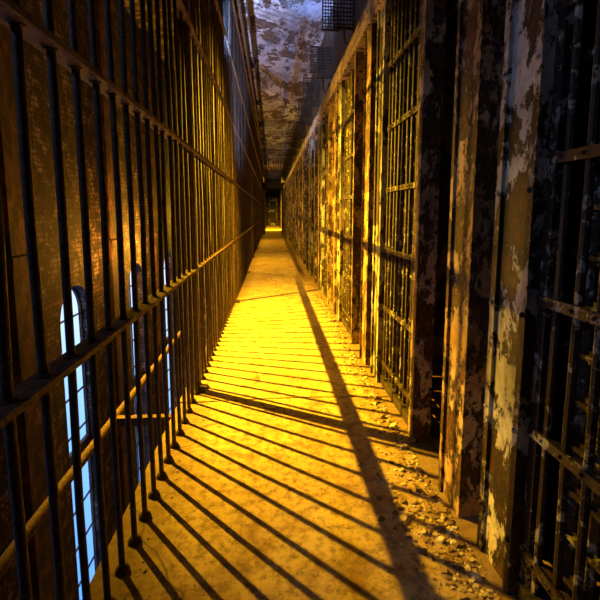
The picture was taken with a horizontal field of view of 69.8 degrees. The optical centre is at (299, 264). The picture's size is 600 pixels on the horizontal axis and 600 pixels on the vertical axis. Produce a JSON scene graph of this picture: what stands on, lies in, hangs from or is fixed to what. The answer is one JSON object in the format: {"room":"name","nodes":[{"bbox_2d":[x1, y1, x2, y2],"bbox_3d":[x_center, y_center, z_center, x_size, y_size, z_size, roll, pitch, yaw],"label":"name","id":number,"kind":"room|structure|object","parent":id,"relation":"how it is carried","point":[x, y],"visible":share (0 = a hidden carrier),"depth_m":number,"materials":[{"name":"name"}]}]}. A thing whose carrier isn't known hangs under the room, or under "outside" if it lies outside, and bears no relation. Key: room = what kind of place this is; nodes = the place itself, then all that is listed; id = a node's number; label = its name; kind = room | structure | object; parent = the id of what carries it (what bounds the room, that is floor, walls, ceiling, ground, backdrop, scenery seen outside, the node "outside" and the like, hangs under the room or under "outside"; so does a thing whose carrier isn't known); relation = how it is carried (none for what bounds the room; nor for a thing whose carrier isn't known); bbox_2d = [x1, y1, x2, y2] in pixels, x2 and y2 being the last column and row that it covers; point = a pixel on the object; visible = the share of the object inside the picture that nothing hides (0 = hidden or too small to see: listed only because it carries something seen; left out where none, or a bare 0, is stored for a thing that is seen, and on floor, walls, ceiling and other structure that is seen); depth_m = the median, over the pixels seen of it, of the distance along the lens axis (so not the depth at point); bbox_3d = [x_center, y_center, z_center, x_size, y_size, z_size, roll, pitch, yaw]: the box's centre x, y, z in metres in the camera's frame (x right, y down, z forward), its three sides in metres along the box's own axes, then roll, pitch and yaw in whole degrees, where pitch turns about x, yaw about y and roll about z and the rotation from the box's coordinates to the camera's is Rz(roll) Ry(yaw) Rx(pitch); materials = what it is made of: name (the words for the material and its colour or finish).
{"room":"prison interior","nodes":[
{"label":"prison interior","id":0,"kind":"room"},
{"bbox_2d":[0,0,209,599],"bbox_3d":[-4.069,-0.311,14.839,0.200,11.400,34.400,0,7,-4],"label":"wall","id":1,"kind":"structure","parent":0,"point":[35,60],"depth_m":6.59,"materials":[{"name":"brick"}]},
{"bbox_2d":[61,287,97,586],"bbox_3d":[-3.577,3.046,6.863,0.060,5.504,1.024,0,7,-4],"label":"window","id":2,"kind":"structure","parent":1,"relation":"in","point":[85,441],"depth_m":7.24,"materials":[{"name":"blue glass"}]},
{"bbox_2d":[0,0,216,599],"bbox_3d":[-4.009,-0.554,16.818,0.180,11.400,30.160,0,7,-4],"label":"trim","id":3,"kind":"structure","parent":1,"relation":"attached to","point":[23,349],"depth_m":5.13,"materials":[{"name":"paint"}]},
{"bbox_2d":[129,277,145,481],"bbox_3d":[-3.768,2.687,9.785,0.060,5.504,1.024,0,7,-4],"label":"window","id":4,"kind":"structure","parent":1,"relation":"in","point":[129,277],"depth_m":9.93,"materials":[{"name":"blue glass"}]},
{"bbox_2d":[124,0,213,116],"bbox_3d":[-1.325,-6.089,14.310,6.100,0.200,34.400,0,7,-4],"label":"ceiling","id":5,"kind":"structure","parent":0,"point":[126,2],"depth_m":9.60,"materials":[{"name":"paint"}]},
{"bbox_2d":[237,0,267,179],"bbox_3d":[-1.288,-4.162,14.589,0.160,0.154,33.880,0,7,-4],"label":"conduit","id":6,"kind":"object","parent":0,"point":[250,64],"depth_m":6.99,"materials":[{"name":"black metal"}]},
{"bbox_2d":[266,178,281,225],"bbox_3d":[-2.438,-2.412,31.953,5.700,11.400,0.200,0,7,-4],"label":"wall","id":7,"kind":"structure","parent":0,"point":[270,192],"depth_m":31.55,"materials":[{"name":"brick"}]},
{"bbox_2d":[268,197,277,225],"bbox_3d":[-1.980,-3.938,31.664,0.700,2.100,0.058,0,7,-4],"label":"door","id":8,"kind":"structure","parent":7,"relation":"in","point":[272,201],"depth_m":31.66,"materials":[{"name":"beige paint"}]},
{"bbox_2d":[234,0,332,177],"bbox_3d":[0.022,-4.269,14.622,3.000,0.250,34.000,0,7,-4],"label":"ceiling","id":9,"kind":"structure","parent":0,"point":[284,32],"depth_m":6.77,"materials":[{"name":"paint"}]},
{"bbox_2d":[90,226,599,599],"bbox_3d":[0.022,-0.740,15.055,3.000,0.200,34.000,0,7,-4],"label":"floor","id":10,"kind":"structure","parent":0,"point":[261,559],"depth_m":1.61,"materials":[{"name":"concrete"}]},
{"bbox_2d":[0,298,216,578],"bbox_3d":[-1.634,-0.609,14.559,0.472,0.062,33.000,0,7,-4],"label":"pipe","id":11,"kind":"object","parent":10,"relation":"attached to","point":[7,558],"visible":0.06,"depth_m":1.89,"materials":[{"name":"brown metal"}]},
{"bbox_2d":[0,0,265,599],"bbox_3d":[-1.421,-2.558,14.990,0.110,3.425,33.500,0,7,-4],"label":"fence","id":12,"kind":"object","parent":10,"relation":"on","point":[226,151],"depth_m":1.39,"materials":[{"name":"metal"}]},
{"bbox_2d":[263,157,283,233],"bbox_3d":[-1.210,-3.092,19.360,0.925,3.420,0.060,0,7,-4],"label":"frame","id":13,"kind":"object","parent":10,"relation":"on","point":[265,185],"visible":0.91,"depth_m":19.29,"materials":[{"name":"black paint"}]},
{"bbox_2d":[280,181,280,222],"bbox_3d":[-0.391,-4.300,29.160,1.943,3.428,1.440,0,7,-4],"label":"cell","id":14,"kind":"object","parent":10,"relation":"on","point":[280,181],"visible":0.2,"depth_m":29.50,"materials":[{"name":"metal"}]},
{"bbox_2d":[281,177,283,227],"bbox_3d":[-0.206,-3.954,26.348,1.943,3.428,1.440,0,7,-4],"label":"cell","id":15,"kind":"object","parent":10,"relation":"on","point":[281,177],"visible":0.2,"depth_m":26.70,"materials":[{"name":"metal"}]},
{"bbox_2d":[282,166,285,211],"bbox_3d":[0.071,-3.436,22.128,1.943,3.428,1.440,0,7,-4],"label":"cell","id":16,"kind":"object","parent":10,"relation":"on","point":[285,166],"visible":0.12,"depth_m":22.11,"materials":[{"name":"metal"}]},
{"bbox_2d":[283,162,287,232],"bbox_3d":[0.163,-3.264,20.722,1.943,3.428,1.440,0,7,-4],"label":"cell","id":17,"kind":"object","parent":10,"relation":"on","point":[283,162],"visible":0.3,"depth_m":20.67,"materials":[{"name":"metal"}]},
{"bbox_2d":[284,159,288,233],"bbox_3d":[0.255,-3.091,19.315,1.943,3.428,1.440,0,7,-4],"label":"cell","id":18,"kind":"object","parent":10,"relation":"on","point":[284,159],"visible":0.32,"depth_m":19.27,"materials":[{"name":"metal"}]},
{"bbox_2d":[285,154,289,235],"bbox_3d":[0.348,-2.918,17.909,1.943,3.428,1.440,0,7,-4],"label":"cell","id":19,"kind":"object","parent":10,"relation":"on","point":[285,154],"visible":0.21,"depth_m":17.86,"materials":[{"name":"metal"}]},
{"bbox_2d":[286,149,291,237],"bbox_3d":[0.440,-2.746,16.502,1.943,3.428,1.440,0,7,-4],"label":"cell","id":20,"kind":"object","parent":10,"relation":"on","point":[286,149],"visible":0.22,"depth_m":16.52,"materials":[{"name":"metal"}]},
{"bbox_2d":[287,143,293,239],"bbox_3d":[0.532,-2.573,15.096,1.943,3.428,1.440,0,7,-4],"label":"cell","id":21,"kind":"object","parent":10,"relation":"on","point":[290,145],"visible":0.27,"depth_m":15.06,"materials":[{"name":"metal"}]},
{"bbox_2d":[289,132,295,242],"bbox_3d":[0.625,-2.400,13.690,1.943,3.428,1.440,0,7,-4],"label":"cell","id":22,"kind":"object","parent":10,"relation":"on","point":[290,140],"visible":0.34,"depth_m":13.66,"materials":[{"name":"metal"}]},
{"bbox_2d":[291,126,298,248],"bbox_3d":[0.717,-2.228,12.283,1.943,3.428,1.440,0,7,-4],"label":"cell","id":23,"kind":"object","parent":10,"relation":"on","point":[296,142],"visible":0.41,"depth_m":12.24,"materials":[{"name":"metal"}]},
{"bbox_2d":[293,114,302,253],"bbox_3d":[0.810,-2.055,10.877,1.943,3.428,1.440,0,7,-4],"label":"cell","id":24,"kind":"object","parent":10,"relation":"on","point":[295,166],"visible":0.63,"depth_m":10.82,"materials":[{"name":"metal"}]},
{"bbox_2d":[296,95,307,260],"bbox_3d":[0.902,-1.882,9.470,1.943,3.428,1.440,0,7,-4],"label":"cell","id":25,"kind":"object","parent":10,"relation":"on","point":[299,158],"visible":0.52,"depth_m":9.41,"materials":[{"name":"metal"}]},
{"bbox_2d":[300,68,314,269],"bbox_3d":[0.994,-1.710,8.064,1.943,3.428,1.440,0,7,-4],"label":"cell","id":26,"kind":"object","parent":10,"relation":"on","point":[304,149],"visible":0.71,"depth_m":8.01,"materials":[{"name":"metal"}]},
{"bbox_2d":[122,275,499,599],"bbox_3d":[-0.226,0.385,4.997,0.991,0.018,8.441,0,7,-4],"label":"debris","id":27,"kind":"object","parent":10,"relation":"on","point":[402,519],"visible":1,"depth_m":1.43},
{"bbox_2d":[306,31,325,282],"bbox_3d":[1.087,-1.537,6.657,1.943,3.428,1.440,0,7,-4],"label":"cell","id":28,"kind":"object","parent":10,"relation":"on","point":[311,138],"visible":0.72,"depth_m":6.58,"materials":[{"name":"metal"}]},
{"bbox_2d":[314,0,342,303],"bbox_3d":[1.179,-1.364,5.251,1.943,3.428,1.440,0,7,-4],"label":"cell","id":29,"kind":"object","parent":10,"relation":"on","point":[323,121],"visible":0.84,"depth_m":5.12,"materials":[{"name":"metal"}]},
{"bbox_2d":[328,0,368,343],"bbox_3d":[1.272,-1.191,3.845,1.943,3.428,1.440,0,7,-4],"label":"cell","id":30,"kind":"object","parent":10,"relation":"on","point":[346,88],"visible":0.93,"depth_m":3.67,"materials":[{"name":"metal"}]},
{"bbox_2d":[353,0,457,442],"bbox_3d":[1.364,-1.019,2.438,1.943,3.428,1.440,0,7,-4],"label":"cell","id":31,"kind":"object","parent":10,"relation":"on","point":[409,46],"visible":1,"depth_m":2.24,"materials":[{"name":"metal"}]},
{"bbox_2d":[438,0,599,599],"bbox_3d":[1.456,-0.846,1.032,1.943,3.428,1.440,0,7,-4],"label":"cell","id":32,"kind":"object","parent":10,"relation":"on","point":[520,426],"visible":1,"depth_m":1.08,"materials":[{"name":"metal"}]}
]}

